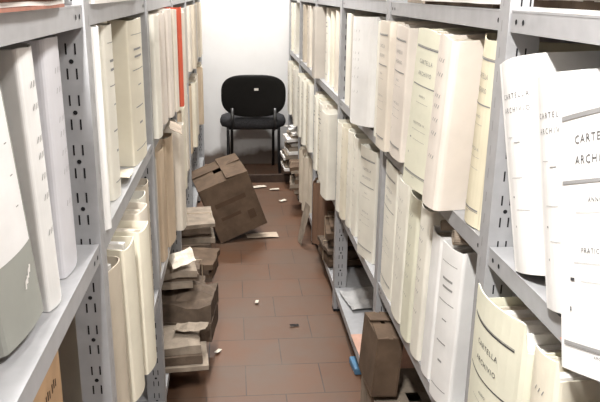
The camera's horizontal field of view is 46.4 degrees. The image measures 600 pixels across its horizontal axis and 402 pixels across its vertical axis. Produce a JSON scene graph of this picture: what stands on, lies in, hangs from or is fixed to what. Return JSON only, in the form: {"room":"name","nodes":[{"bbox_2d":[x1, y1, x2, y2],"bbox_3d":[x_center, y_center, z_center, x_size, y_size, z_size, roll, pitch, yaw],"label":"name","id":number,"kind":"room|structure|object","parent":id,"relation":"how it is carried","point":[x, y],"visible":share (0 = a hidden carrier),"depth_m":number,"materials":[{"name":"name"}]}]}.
{"room":"archive storage room","nodes":[
{"label":"archive storage room","id":0,"kind":"room"},
{"bbox_2d":[200,0,299,163],"bbox_3d":[-0.449,-1.556,5.697,1.620,2.550,0.100,-1,17,-5],"label":"wall","id":1,"kind":"structure","parent":0,"point":[240,37],"depth_m":5.76,"materials":[{"name":"white paint"}]},
{"bbox_2d":[167,163,361,401],"bbox_3d":[-0.133,0.724,2.705,1.620,0.100,7.170,-1,17,-5],"label":"floor","id":2,"kind":"structure","parent":0,"point":[262,357],"depth_m":3.11,"materials":[{"name":"tile"}]},
{"bbox_2d":[0,0,204,401],"bbox_3d":[-0.702,-0.435,2.928,0.364,1.980,5.348,-1,17,-5],"label":"shelving rack","id":3,"kind":"object","parent":2,"relation":"on","point":[85,294],"visible":0.33,"depth_m":1.22,"materials":[{"name":"metal"}]},
{"bbox_2d":[0,85,42,357],"bbox_3d":[-0.484,-0.002,0.832,0.287,0.382,0.157,2,17,3],"label":"folder","id":4,"kind":"object","parent":3,"relation":"on","point":[21,306],"visible":1,"depth_m":0.84,"materials":[{"name":"cardboard"}]},
{"bbox_2d":[0,43,61,311],"bbox_3d":[-0.479,-0.026,0.939,0.275,0.366,0.077,1,17,0],"label":"folder","id":5,"kind":"object","parent":3,"relation":"on","point":[17,76],"visible":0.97,"depth_m":0.91,"materials":[{"name":"cardboard"}]},
{"bbox_2d":[0,0,64,12],"bbox_3d":[-0.417,-0.220,0.700,0.257,0.059,0.542,-1,17,-5],"label":"pile","id":6,"kind":"object","parent":3,"relation":"on","point":[5,5],"visible":1,"depth_m":0.80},
{"bbox_2d":[19,35,76,278],"bbox_3d":[-0.497,-0.065,1.064,0.275,0.365,0.099,-1,18,-5],"label":"folder","id":7,"kind":"object","parent":3,"relation":"on","point":[45,53],"visible":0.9,"depth_m":1.04,"materials":[{"name":"cardboard"}]},
{"bbox_2d":[33,351,62,401],"bbox_3d":[-0.488,0.443,0.992,0.251,0.370,0.280,-1,17,-5],"label":"cardboard box","id":8,"kind":"object","parent":3,"relation":"on","point":[50,390],"visible":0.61,"depth_m":1.05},
{"bbox_2d":[58,256,130,401],"bbox_3d":[-0.505,0.298,1.463,0.274,0.376,0.098,1,17,2],"label":"folder","id":9,"kind":"object","parent":3,"relation":"on","point":[68,349],"visible":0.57,"depth_m":1.43,"materials":[{"name":"cardboard"}]},
{"bbox_2d":[90,26,111,230],"bbox_3d":[-0.492,-0.129,1.275,0.274,0.371,0.047,1,17,0],"label":"folder","id":10,"kind":"object","parent":3,"relation":"on","point":[94,29],"visible":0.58,"depth_m":1.26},
{"bbox_2d":[93,23,121,200],"bbox_3d":[-0.528,-0.187,1.475,0.275,0.366,0.092,0,17,-3],"label":"folder","id":11,"kind":"object","parent":3,"relation":"on","point":[105,35],"visible":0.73,"depth_m":1.46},
{"bbox_2d":[89,0,129,3],"bbox_3d":[-0.485,-0.446,1.466,0.246,0.051,0.602,-1,17,-5],"label":"pile","id":12,"kind":"object","parent":3,"relation":"on","point":[90,1],"visible":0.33,"depth_m":1.26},
{"bbox_2d":[106,236,144,401],"bbox_3d":[-0.500,0.263,1.575,0.274,0.381,0.100,2,17,4],"label":"folder","id":13,"kind":"object","parent":3,"relation":"on","point":[122,247],"visible":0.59,"depth_m":1.54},
{"bbox_2d":[120,168,132,177],"bbox_3d":[-0.417,-0.064,1.665,0.032,0.014,0.110,-2,17,-8],"label":"crumpled paper","id":14,"kind":"object","parent":3,"relation":"on","point":[125,173],"visible":0.77,"depth_m":1.69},
{"bbox_2d":[107,17,146,166],"bbox_3d":[-0.553,-0.287,1.814,0.275,0.364,0.177,0,17,-2],"label":"folder","id":15,"kind":"object","parent":3,"relation":"on","point":[126,32],"visible":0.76,"depth_m":1.76,"materials":[{"name":"cardboard"}]},
{"bbox_2d":[120,202,147,220],"bbox_3d":[-0.522,0.194,1.799,0.274,0.384,0.098,1,17,2],"label":"folder","id":16,"kind":"object","parent":3,"relation":"on","point":[135,211],"visible":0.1,"depth_m":1.75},
{"bbox_2d":[113,221,156,374],"bbox_3d":[-0.496,0.230,1.694,0.274,0.374,0.098,2,17,4],"label":"folder","id":17,"kind":"object","parent":3,"relation":"on","point":[139,230],"visible":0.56,"depth_m":1.66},
{"bbox_2d":[129,191,145,202],"bbox_3d":[-0.550,0.164,1.901,0.274,0.381,0.092,1,17,-1],"label":"folder","id":18,"kind":"object","parent":3,"relation":"on","point":[138,196],"visible":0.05,"depth_m":1.89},
{"bbox_2d":[122,14,162,138],"bbox_3d":[-0.560,-0.375,2.108,0.274,0.364,0.102,-1,17,-4],"label":"folder","id":19,"kind":"object","parent":3,"relation":"on","point":[152,18],"visible":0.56,"depth_m":2.08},
{"bbox_2d":[135,178,154,303],"bbox_3d":[-0.566,0.132,2.008,0.274,0.382,0.107,-1,17,-5],"label":"folder","id":20,"kind":"object","parent":3,"relation":"on","point":[142,185],"visible":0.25,"depth_m":1.99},
{"bbox_2d":[148,11,167,124],"bbox_3d":[-0.587,-0.444,2.333,0.274,0.364,0.112,-1,18,-5],"label":"folder","id":21,"kind":"object","parent":3,"relation":"on","point":[160,13],"visible":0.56,"depth_m":2.31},
{"bbox_2d":[155,157,160,269],"bbox_3d":[-0.597,0.055,2.265,0.274,0.381,0.117,-1,17,-5],"label":"folder","id":22,"kind":"object","parent":3,"relation":"on","point":[155,157],"visible":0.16,"depth_m":2.28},
{"bbox_2d":[156,14,162,124],"bbox_3d":[-0.582,-0.408,2.222,0.274,0.362,0.107,-1,17,-5],"label":"folder","id":23,"kind":"object","parent":3,"relation":"on","point":[156,14],"visible":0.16,"depth_m":2.23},
{"bbox_2d":[155,144,167,261],"bbox_3d":[-0.600,0.010,2.398,0.274,0.392,0.117,-1,17,-5],"label":"folder","id":24,"kind":"object","parent":3,"relation":"on","point":[159,154],"visible":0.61,"depth_m":2.37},
{"bbox_2d":[151,8,174,117],"bbox_3d":[-0.587,-0.486,2.462,0.274,0.372,0.117,-1,18,-5],"label":"folder","id":25,"kind":"object","parent":3,"relation":"on","point":[167,12],"visible":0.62,"depth_m":2.43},
{"bbox_2d":[157,133,175,246],"bbox_3d":[-0.602,-0.043,2.558,0.274,0.402,0.127,1,17,2],"label":"folder","id":26,"kind":"object","parent":3,"relation":"on","point":[165,140],"visible":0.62,"depth_m":2.53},
{"bbox_2d":[159,7,183,106],"bbox_3d":[-0.585,-0.546,2.664,0.274,0.373,0.039,-1,17,-5],"label":"folder","id":27,"kind":"object","parent":3,"relation":"on","point":[178,9],"visible":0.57,"depth_m":2.66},
{"bbox_2d":[163,122,186,230],"bbox_3d":[-0.586,-0.097,2.722,0.274,0.412,0.107,1,17,0],"label":"folder","id":28,"kind":"object","parent":3,"relation":"on","point":[177,138],"visible":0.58,"depth_m":2.69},
{"bbox_2d":[170,9,179,111],"bbox_3d":[-0.589,-0.518,2.581,0.274,0.366,0.107,-1,17,-5],"label":"folder","id":29,"kind":"object","parent":3,"relation":"on","point":[173,11],"visible":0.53,"depth_m":2.56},
{"bbox_2d":[169,120,181,134],"bbox_3d":[-0.431,-0.255,2.419,0.043,0.028,0.160,-2,17,-10],"label":"crumpled paper","id":30,"kind":"object","parent":3,"relation":"on","point":[174,126],"visible":1,"depth_m":2.42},
{"bbox_2d":[177,110,181,121],"bbox_3d":[-0.661,-0.205,3.122,0.274,0.387,0.117,-1,17,-5],"label":"folder","id":31,"kind":"object","parent":3,"relation":"on","point":[179,114],"visible":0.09,"depth_m":3.05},
{"bbox_2d":[173,6,192,71],"bbox_3d":[-0.738,-0.898,3.874,0.274,0.351,0.112,-1,17,-5],"label":"folder","id":32,"kind":"object","parent":3,"relation":"on","point":[188,8],"visible":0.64,"depth_m":3.84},
{"bbox_2d":[181,12,186,104],"bbox_3d":[-0.588,-0.563,2.752,0.274,0.354,0.112,-1,17,-5],"label":"folder","id":33,"kind":"object","parent":3,"relation":"on","point":[182,13],"visible":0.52,"depth_m":2.73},
{"bbox_2d":[180,105,187,188],"bbox_3d":[-0.671,-0.251,3.275,0.274,0.387,0.117,-1,17,-5],"label":"folder","id":34,"kind":"object","parent":3,"relation":"on","point":[182,109],"visible":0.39,"depth_m":3.26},
{"bbox_2d":[181,8,187,82],"bbox_3d":[-0.683,-0.750,3.377,0.274,0.352,0.112,-1,17,-5],"label":"folder","id":35,"kind":"object","parent":3,"relation":"on","point":[183,9],"visible":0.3,"depth_m":3.36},
{"bbox_2d":[173,5,196,68],"bbox_3d":[-0.736,-0.945,4.028,0.274,0.351,0.112,-1,16,-5],"label":"folder","id":36,"kind":"object","parent":3,"relation":"on","point":[193,15],"visible":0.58,"depth_m":4.00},
{"bbox_2d":[163,325,208,372],"bbox_3d":[-0.478,0.536,2.564,0.276,0.091,0.210,-2,17,-10],"label":"bundle","id":37,"kind":"object","parent":3,"relation":"on","point":[184,351],"visible":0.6,"depth_m":2.50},
{"bbox_2d":[173,322,208,331],"bbox_3d":[-0.401,0.463,2.574,0.120,0.022,0.060,2,17,4],"label":"loose sheet","id":38,"kind":"object","parent":37,"relation":"on","point":[188,326],"visible":1,"depth_m":2.58,"materials":[{"name":"paper"}]},
{"bbox_2d":[185,94,189,170],"bbox_3d":[-0.714,-0.354,3.619,0.274,0.386,0.117,-1,17,-5],"label":"folder","id":39,"kind":"object","parent":3,"relation":"on","point":[186,105],"visible":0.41,"depth_m":3.60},
{"bbox_2d":[161,281,218,341],"bbox_3d":[-0.481,0.415,2.782,0.288,0.198,0.232,1,17,0],"label":"bundle","id":40,"kind":"object","parent":3,"relation":"on","point":[199,303],"visible":0.52,"depth_m":2.69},
{"bbox_2d":[161,259,198,289],"bbox_3d":[-0.522,0.269,2.749,0.234,0.088,0.197,-3,17,-13],"label":"bundle","id":41,"kind":"object","parent":40,"relation":"on","point":[181,277],"visible":0.34,"depth_m":2.68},
{"bbox_2d":[169,247,195,268],"bbox_3d":[-0.451,0.216,2.668,0.094,0.055,0.078,-6,18,-22],"label":"crumpled paper","id":42,"kind":"object","parent":41,"relation":"on","point":[184,257],"visible":0.95,"depth_m":2.66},
{"bbox_2d":[189,84,192,153],"bbox_3d":[-0.754,-0.469,4.002,0.274,0.386,0.117,-1,16,-5],"label":"folder","id":43,"kind":"object","parent":3,"relation":"on","point":[190,91],"visible":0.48,"depth_m":3.98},
{"bbox_2d":[186,4,197,62],"bbox_3d":[-0.776,-1.042,4.349,0.274,0.352,0.112,-1,17,-5],"label":"folder","id":44,"kind":"object","parent":3,"relation":"on","point":[195,5],"visible":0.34,"depth_m":4.33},
{"bbox_2d":[189,80,197,146],"bbox_3d":[-0.750,-0.520,4.173,0.274,0.387,0.117,-1,17,-5],"label":"folder","id":45,"kind":"object","parent":3,"relation":"on","point":[192,82],"visible":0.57,"depth_m":4.14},
{"bbox_2d":[190,73,198,134],"bbox_3d":[-0.793,-0.623,4.515,0.274,0.386,0.117,-1,17,-5],"label":"folder","id":46,"kind":"object","parent":3,"relation":"on","point":[192,74],"visible":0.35,"depth_m":4.49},
{"bbox_2d":[181,206,214,247],"bbox_3d":[-0.609,0.161,3.610,0.325,0.208,0.334,-3,17,-11],"label":"bundle","id":47,"kind":"object","parent":3,"relation":"on","point":[198,232],"visible":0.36,"depth_m":3.50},
{"bbox_2d":[195,3,201,56],"bbox_3d":[-0.807,-1.157,4.734,0.274,0.352,0.112,-1,16,-5],"label":"folder","id":48,"kind":"object","parent":3,"relation":"on","point":[198,4],"visible":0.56,"depth_m":4.71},
{"bbox_2d":[194,256,205,284],"bbox_3d":[-0.560,0.345,3.012,0.306,0.198,0.204,-2,17,-9],"label":"bundle","id":49,"kind":"object","parent":3,"relation":"on","point":[201,277],"visible":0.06,"depth_m":3.01,"materials":[{"name":"paper"}]},
{"bbox_2d":[197,67,203,124],"bbox_3d":[-0.812,-0.733,4.883,0.274,0.386,0.117,-1,16,-5],"label":"folder","id":50,"kind":"object","parent":3,"relation":"on","point":[199,69],"visible":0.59,"depth_m":4.84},
{"bbox_2d":[182,247,219,281],"bbox_3d":[-0.523,0.295,3.340,0.256,0.105,0.225,2,17,3],"label":"bundle","id":51,"kind":"object","parent":3,"relation":"on","point":[209,264],"visible":0.32,"depth_m":3.30,"materials":[{"name":"cardboard"}]},
{"bbox_2d":[200,3,202,53],"bbox_3d":[-0.825,-1.208,4.906,0.274,0.352,0.112,-1,16,-5],"label":"folder","id":52,"kind":"object","parent":3,"relation":"on","point":[200,3],"visible":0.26,"depth_m":4.89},
{"bbox_2d":[192,153,266,242],"bbox_3d":[-0.430,-0.021,4.174,0.416,0.477,0.364,-4,17,-16],"label":"cardboard box","id":53,"kind":"object","parent":2,"relation":"on","point":[225,185],"visible":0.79,"depth_m":4.04,"materials":[{"name":"cardboard"}]},
{"bbox_2d":[220,75,285,173],"bbox_3d":[-0.379,-0.629,5.631,0.540,0.819,0.520,-1,17,-5],"label":"office chair","id":54,"kind":"object","parent":2,"relation":"on","point":[251,102],"visible":0.98,"depth_m":5.38,"materials":[{"name":"black fabric"}]},
{"bbox_2d":[246,232,278,237],"bbox_3d":[-0.229,0.207,4.234,0.190,0.008,0.090,-3,17,-11],"label":"scrap","id":55,"kind":"object","parent":2,"relation":"on","point":[263,234],"visible":1,"depth_m":4.23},
{"bbox_2d":[248,173,292,182],"bbox_3d":[-0.312,-0.177,5.432,0.520,0.062,0.032,-1,17,-6],"label":"wooden board","id":56,"kind":"object","parent":2,"relation":"on","point":[285,177],"visible":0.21,"depth_m":5.42,"materials":[{"name":"brown wood"}]},
{"bbox_2d":[298,202,309,243],"bbox_3d":[0.021,0.132,4.089,0.051,0.236,0.100,-3,17,-13],"label":"card","id":57,"kind":"object","parent":2,"relation":"on","point":[304,220],"visible":1,"depth_m":4.08,"materials":[{"name":"paper"}]},
{"bbox_2d":[349,356,360,374],"bbox_3d":[0.223,0.646,2.754,0.040,0.030,0.100,-2,17,-9],"label":"case","id":58,"kind":"object","parent":2,"relation":"on","point":[353,361],"visible":0.58,"depth_m":2.74,"materials":[{"name":"plastic"}]},
{"bbox_2d":[288,0,599,401],"bbox_3d":[0.347,-0.443,3.000,0.364,1.980,5.423,-1,17,-5],"label":"shelving rack","id":59,"kind":"object","parent":2,"relation":"on","point":[520,29],"visible":0.34,"depth_m":1.28,"materials":[{"name":"metal"}]},
{"bbox_2d":[280,127,297,171],"bbox_3d":[0.039,-0.402,5.338,0.353,0.313,0.337,-2,17,-8],"label":"bundle","id":60,"kind":"object","parent":59,"relation":"on","point":[290,151],"visible":0.29,"depth_m":5.22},
{"bbox_2d":[291,2,293,50],"bbox_3d":[0.070,-1.332,5.350,0.275,0.356,0.093,-1,17,-5],"label":"folder","id":61,"kind":"object","parent":59,"relation":"on","point":[292,4],"visible":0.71,"depth_m":5.31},
{"bbox_2d":[288,62,298,114],"bbox_3d":[0.047,-0.865,5.361,0.275,0.387,0.131,-1,16,-5],"label":"folder","id":62,"kind":"object","parent":59,"relation":"on","point":[289,63],"visible":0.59,"depth_m":5.31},
{"bbox_2d":[289,159,298,194],"bbox_3d":[0.073,-0.167,4.738,0.291,0.208,0.255,0,17,-2],"label":"bundle","id":63,"kind":"object","parent":59,"relation":"on","point":[294,163],"visible":0.17,"depth_m":4.63,"materials":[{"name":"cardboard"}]},
{"bbox_2d":[292,63,298,116],"bbox_3d":[0.079,-0.825,5.230,0.275,0.387,0.136,-1,17,-5],"label":"folder","id":64,"kind":"object","parent":59,"relation":"on","point":[293,64],"visible":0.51,"depth_m":5.21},
{"bbox_2d":[293,69,298,125],"bbox_3d":[0.089,-0.724,4.890,0.275,0.387,0.116,-1,16,-5],"label":"folder","id":65,"kind":"object","parent":59,"relation":"on","point":[295,71],"visible":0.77,"depth_m":4.84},
{"bbox_2d":[294,3,299,53],"bbox_3d":[0.092,-1.253,5.088,0.275,0.356,0.099,-1,16,-5],"label":"folder","id":66,"kind":"object","parent":59,"relation":"on","point":[296,5],"visible":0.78,"depth_m":5.03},
{"bbox_2d":[297,73,308,123],"bbox_3d":[0.121,-0.652,4.654,0.275,0.386,0.117,-1,17,-5],"label":"folder","id":67,"kind":"object","parent":59,"relation":"on","point":[298,73],"visible":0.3,"depth_m":4.64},
{"bbox_2d":[299,146,307,202],"bbox_3d":[0.125,-0.172,4.496,0.270,0.357,0.148,-3,17,-13],"label":"folder","id":68,"kind":"object","parent":59,"relation":"on","point":[303,149],"visible":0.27,"depth_m":4.44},
{"bbox_2d":[297,75,310,136],"bbox_3d":[0.122,-0.616,4.531,0.275,0.387,0.129,-1,17,-5],"label":"folder","id":69,"kind":"object","parent":59,"relation":"on","point":[300,77],"visible":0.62,"depth_m":4.48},
{"bbox_2d":[302,5,309,61],"bbox_3d":[0.154,-1.073,4.488,0.275,0.356,0.092,-1,16,-5],"label":"folder","id":70,"kind":"object","parent":59,"relation":"on","point":[305,7],"visible":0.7,"depth_m":4.44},
{"bbox_2d":[302,152,312,212],"bbox_3d":[0.143,-0.119,4.319,0.270,0.358,0.148,-5,18,-19],"label":"folder","id":71,"kind":"object","parent":59,"relation":"on","point":[307,160],"visible":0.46,"depth_m":4.25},
{"bbox_2d":[301,79,313,144],"bbox_3d":[0.145,-0.543,4.286,0.275,0.387,0.120,-1,17,-5],"label":"folder","id":72,"kind":"object","parent":59,"relation":"on","point":[304,82],"visible":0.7,"depth_m":4.24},
{"bbox_2d":[306,82,313,147],"bbox_3d":[0.174,-0.510,4.179,0.275,0.386,0.101,-1,17,-5],"label":"folder","id":73,"kind":"object","parent":59,"relation":"on","point":[308,83],"visible":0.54,"depth_m":4.15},
{"bbox_2d":[307,85,313,151],"bbox_3d":[0.181,-0.482,4.086,0.275,0.386,0.088,-1,16,-5],"label":"folder","id":74,"kind":"object","parent":59,"relation":"on","point":[310,87],"visible":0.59,"depth_m":4.04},
{"bbox_2d":[307,6,314,67],"bbox_3d":[0.181,-0.983,4.185,0.275,0.356,0.105,-1,16,-5],"label":"folder","id":75,"kind":"object","parent":59,"relation":"on","point":[310,8],"visible":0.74,"depth_m":4.13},
{"bbox_2d":[313,95,330,170],"bbox_3d":[0.209,-0.361,3.679,0.275,0.387,0.107,-1,16,-5],"label":"folder","id":76,"kind":"object","parent":59,"relation":"on","point":[316,97],"visible":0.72,"depth_m":3.63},
{"bbox_2d":[316,91,327,94],"bbox_3d":[0.220,-0.395,3.796,0.275,0.386,0.126,-1,16,-5],"label":"folder","id":77,"kind":"object","parent":59,"relation":"on","point":[317,92],"visible":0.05,"depth_m":3.79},
{"bbox_2d":[312,177,334,244],"bbox_3d":[0.199,0.052,3.768,0.270,0.345,0.137,-2,17,-10],"label":"folder","id":78,"kind":"object","parent":59,"relation":"on","point":[320,206],"visible":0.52,"depth_m":3.70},
{"bbox_2d":[317,98,333,173],"bbox_3d":[0.229,-0.327,3.569,0.275,0.387,0.110,-1,17,-5],"label":"folder","id":79,"kind":"object","parent":59,"relation":"on","point":[320,99],"visible":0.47,"depth_m":3.55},
{"bbox_2d":[312,7,339,78],"bbox_3d":[0.203,-0.832,3.672,0.274,0.362,0.117,-1,17,-5],"label":"folder","id":80,"kind":"object","parent":59,"relation":"on","point":[319,13],"visible":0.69,"depth_m":3.61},
{"bbox_2d":[318,101,337,180],"bbox_3d":[0.231,-0.292,3.453,0.275,0.387,0.128,-1,16,-5],"label":"folder","id":81,"kind":"object","parent":59,"relation":"on","point":[323,104],"visible":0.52,"depth_m":3.43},
{"bbox_2d":[320,109,337,199],"bbox_3d":[0.237,-0.214,3.183,0.274,0.392,0.132,-3,17,-11],"label":"folder","id":82,"kind":"object","parent":59,"relation":"on","point":[329,117],"visible":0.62,"depth_m":3.12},
{"bbox_2d":[326,105,337,109],"bbox_3d":[0.258,-0.257,3.334,0.275,0.387,0.108,-1,17,-5],"label":"folder","id":83,"kind":"object","parent":59,"relation":"on","point":[328,107],"visible":0.02,"depth_m":3.31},
{"bbox_2d":[329,10,335,86],"bbox_3d":[0.281,-0.724,3.334,0.274,0.351,0.097,-1,17,-5],"label":"folder","id":84,"kind":"object","parent":59,"relation":"on","point":[333,13],"visible":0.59,"depth_m":3.29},
{"bbox_2d":[317,235,362,267],"bbox_3d":[0.266,0.241,3.553,0.315,0.108,0.276,-2,17,-10],"label":"bundle","id":85,"kind":"object","parent":59,"relation":"on","point":[325,249],"visible":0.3,"depth_m":3.44,"materials":[{"name":"cardboard"}]},
{"bbox_2d":[324,211,352,245],"bbox_3d":[0.274,0.129,3.523,0.301,0.118,0.255,0,17,-2],"label":"bundle","id":86,"kind":"object","parent":85,"relation":"on","point":[328,222],"visible":0.16,"depth_m":3.46,"materials":[{"name":"paper"}]},
{"bbox_2d":[335,119,350,211],"bbox_3d":[0.292,-0.151,2.983,0.275,0.387,0.092,-1,17,-5],"label":"folder","id":87,"kind":"object","parent":59,"relation":"on","point":[340,121],"visible":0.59,"depth_m":2.95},
{"bbox_2d":[325,7,362,81],"bbox_3d":[0.267,-0.786,3.524,0.275,0.361,0.117,-1,17,-5],"label":"folder","id":88,"kind":"object","parent":59,"relation":"on","point":[328,10],"visible":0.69,"depth_m":3.48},
{"bbox_2d":[339,123,359,219],"bbox_3d":[0.303,-0.120,2.876,0.275,0.389,0.098,-1,17,-5],"label":"folder","id":89,"kind":"object","parent":59,"relation":"on","point":[346,126],"visible":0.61,"depth_m":2.84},
{"bbox_2d":[345,129,364,227],"bbox_3d":[0.323,-0.091,2.780,0.275,0.386,0.092,-1,18,-5],"label":"folder","id":90,"kind":"object","parent":59,"relation":"on","point":[351,132],"visible":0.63,"depth_m":2.74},
{"bbox_2d":[334,11,376,92],"bbox_3d":[0.295,-0.669,3.142,0.274,0.357,0.117,-1,17,-5],"label":"folder","id":91,"kind":"object","parent":59,"relation":"on","point":[337,31],"visible":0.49,"depth_m":3.10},
{"bbox_2d":[339,287,373,309],"bbox_3d":[0.280,0.427,3.071,0.170,0.021,0.200,-3,17,-13],"label":"loose sheet","id":92,"kind":"object","parent":59,"relation":"on","point":[360,298],"visible":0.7,"depth_m":3.08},
{"bbox_2d":[351,134,372,236],"bbox_3d":[0.338,-0.060,2.677,0.275,0.389,0.098,-1,17,-5],"label":"folder","id":93,"kind":"object","parent":59,"relation":"on","point":[359,139],"visible":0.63,"depth_m":2.64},
{"bbox_2d":[345,13,385,105],"bbox_3d":[0.322,-0.566,2.798,0.274,0.357,0.107,-1,17,-5],"label":"folder","id":94,"kind":"object","parent":59,"relation":"on","point":[349,15],"visible":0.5,"depth_m":2.76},
{"bbox_2d":[349,15,385,108],"bbox_3d":[0.332,-0.528,2.679,0.274,0.352,0.107,-1,17,-5],"label":"folder","id":95,"kind":"object","parent":59,"relation":"on","point":[352,15],"visible":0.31,"depth_m":2.66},
{"bbox_2d":[357,143,379,263],"bbox_3d":[0.355,-0.001,2.465,0.275,0.397,0.142,-5,18,-19],"label":"folder","id":96,"kind":"object","parent":59,"relation":"on","point":[370,153],"visible":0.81,"depth_m":2.41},
{"bbox_2d":[374,21,380,136],"bbox_3d":[0.373,-0.376,2.173,0.274,0.351,0.077,-1,17,-5],"label":"folder","id":97,"kind":"object","parent":59,"relation":"on","point":[379,22],"visible":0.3,"depth_m":2.15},
{"bbox_2d":[350,334,414,368],"bbox_3d":[0.316,0.574,2.615,0.190,0.006,0.340,-1,17,-7],"label":"card","id":98,"kind":"object","parent":59,"relation":"on","point":[406,362],"visible":0.15,"depth_m":2.62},
{"bbox_2d":[350,16,430,127],"bbox_3d":[0.319,-0.438,2.360,0.291,0.361,0.202,-4,17,-16],"label":"folder","id":99,"kind":"object","parent":59,"relation":"on","point":[365,29],"visible":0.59,"depth_m":2.27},
{"bbox_2d":[380,159,401,301],"bbox_3d":[0.396,0.084,2.111,0.275,0.406,0.157,-1,18,-5],"label":"folder","id":100,"kind":"object","parent":59,"relation":"on","point":[393,173],"visible":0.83,"depth_m":2.07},
{"bbox_2d":[360,368,430,401],"bbox_3d":[0.345,0.654,2.149,0.250,0.122,0.340,-1,17,-7],"label":"cardboard box","id":101,"kind":"object","parent":59,"relation":"on","point":[411,388],"visible":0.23,"depth_m":2.20,"materials":[{"name":"cardboard"}]},
{"bbox_2d":[358,311,403,396],"bbox_3d":[0.247,0.461,2.145,0.094,0.208,0.180,-1,17,-7],"label":"cardboard box","id":102,"kind":"object","parent":101,"relation":"on","point":[381,349],"visible":0.9,"depth_m":2.08,"materials":[{"name":"cardboard"}]},
{"bbox_2d":[391,174,411,323],"bbox_3d":[0.404,0.133,1.946,0.275,0.408,0.131,-1,17,-5],"label":"folder","id":103,"kind":"object","parent":59,"relation":"on","point":[404,192],"visible":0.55,"depth_m":1.91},
{"bbox_2d":[400,189,422,342],"bbox_3d":[0.412,0.169,1.826,0.275,0.408,0.113,-1,17,-5],"label":"folder","id":104,"kind":"object","parent":59,"relation":"on","point":[415,207],"visible":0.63,"depth_m":1.79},
{"bbox_2d":[375,20,451,151],"bbox_3d":[0.365,-0.331,2.007,0.275,0.359,0.123,-1,17,-6],"label":"folder","id":105,"kind":"object","parent":59,"relation":"on","point":[388,30],"visible":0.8,"depth_m":1.95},
{"bbox_2d":[407,0,424,3],"bbox_3d":[0.415,-0.533,1.834,0.237,0.030,0.232,0,17,-3],"label":"pile","id":106,"kind":"object","parent":59,"relation":"on","point":[409,1],"visible":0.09,"depth_m":1.81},
{"bbox_2d":[410,202,444,360],"bbox_3d":[0.423,0.199,1.733,0.275,0.405,0.103,-1,17,-5],"label":"folder","id":107,"kind":"object","parent":59,"relation":"on","point":[429,217],"visible":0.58,"depth_m":1.69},
{"bbox_2d":[389,24,471,162],"bbox_3d":[0.392,-0.289,1.877,0.275,0.355,0.126,-2,17,-8],"label":"folder","id":108,"kind":"object","parent":59,"relation":"on","point":[407,35],"visible":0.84,"depth_m":1.83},
{"bbox_2d":[403,27,497,194],"bbox_3d":[0.392,-0.206,1.577,0.275,0.368,0.162,-5,18,-19],"label":"folder","id":109,"kind":"object","parent":59,"relation":"on","point":[428,39],"visible":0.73,"depth_m":1.53,"materials":[{"name":"cardboard"}]},
{"bbox_2d":[422,34,485,210],"bbox_3d":[0.404,-0.165,1.446,0.275,0.364,0.111,-3,17,-13],"label":"folder","id":110,"kind":"object","parent":59,"relation":"on","point":[459,62],"visible":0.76,"depth_m":1.39,"materials":[{"name":"cardboard"}]},
{"bbox_2d":[421,0,500,7],"bbox_3d":[0.433,-0.425,1.462,0.249,0.037,0.463,-1,17,-7],"label":"pile","id":111,"kind":"object","parent":59,"relation":"on","point":[466,3],"visible":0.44,"depth_m":1.37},
{"bbox_2d":[421,225,516,379],"bbox_3d":[0.436,0.239,1.651,0.274,0.375,0.096,-1,17,-5],"label":"folder","id":112,"kind":"object","parent":59,"relation":"on","point":[439,236],"visible":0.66,"depth_m":1.61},
{"bbox_2d":[440,220,454,230],"bbox_3d":[0.393,0.054,1.547,0.160,0.024,0.027,1,17,0],"label":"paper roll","id":113,"kind":"object","parent":112,"relation":"on","point":[444,225],"visible":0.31,"depth_m":1.54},
{"bbox_2d":[429,239,515,401],"bbox_3d":[0.379,0.269,1.544,0.145,0.378,0.101,-5,18,-19],"label":"folder","id":114,"kind":"object","parent":59,"relation":"on","point":[450,354],"visible":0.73,"depth_m":1.50,"materials":[{"name":"cardboard"}]},
{"bbox_2d":[451,230,469,245],"bbox_3d":[0.399,0.077,1.455,0.160,0.032,0.036,1,17,0],"label":"paper roll","id":115,"kind":"object","parent":114,"relation":"on","point":[456,237],"visible":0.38,"depth_m":1.44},
{"bbox_2d":[467,283,561,401],"bbox_3d":[0.444,0.355,1.204,0.285,0.419,0.213,-2,17,-8],"label":"folder","id":116,"kind":"object","parent":59,"relation":"on","point":[507,332],"visible":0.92,"depth_m":1.13,"materials":[{"name":"cardboard"}]},
{"bbox_2d":[464,33,599,230],"bbox_3d":[0.468,-0.127,1.321,0.281,0.365,0.131,-1,17,-5],"label":"folder","id":117,"kind":"object","parent":59,"relation":"on","point":[473,208],"visible":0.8,"depth_m":1.28,"materials":[{"name":"cardboard"}]},
{"bbox_2d":[500,51,599,275],"bbox_3d":[0.448,-0.064,1.128,0.229,0.353,0.191,-5,18,-20],"label":"folder","id":118,"kind":"object","parent":59,"relation":"on","point":[518,74],"visible":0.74,"depth_m":1.08,"materials":[{"name":"cardboard"}]},
{"bbox_2d":[530,344,599,401],"bbox_3d":[0.477,0.405,1.059,0.275,0.407,0.089,-1,17,-7],"label":"folder","id":119,"kind":"object","parent":59,"relation":"on","point":[551,382],"visible":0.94,"depth_m":0.98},
{"bbox_2d":[531,0,599,15],"bbox_3d":[0.479,-0.278,0.963,0.251,0.041,0.280,0,17,-3],"label":"pile","id":120,"kind":"object","parent":59,"relation":"on","point":[580,7],"visible":1,"depth_m":0.96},
{"bbox_2d":[536,69,599,313],"bbox_3d":[0.481,-0.019,0.995,0.279,0.344,0.184,-4,17,-16],"label":"folder","id":121,"kind":"object","parent":59,"relation":"on","point":[549,86],"visible":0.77,"depth_m":0.96,"materials":[{"name":"cardboard"}]},
{"bbox_2d":[559,79,599,380],"bbox_3d":[0.430,0.032,0.779,0.241,0.369,0.252,-3,17,-11],"label":"folder","id":122,"kind":"object","parent":59,"relation":"on","point":[579,106],"visible":1,"depth_m":0.78,"materials":[{"name":"cardboard"}]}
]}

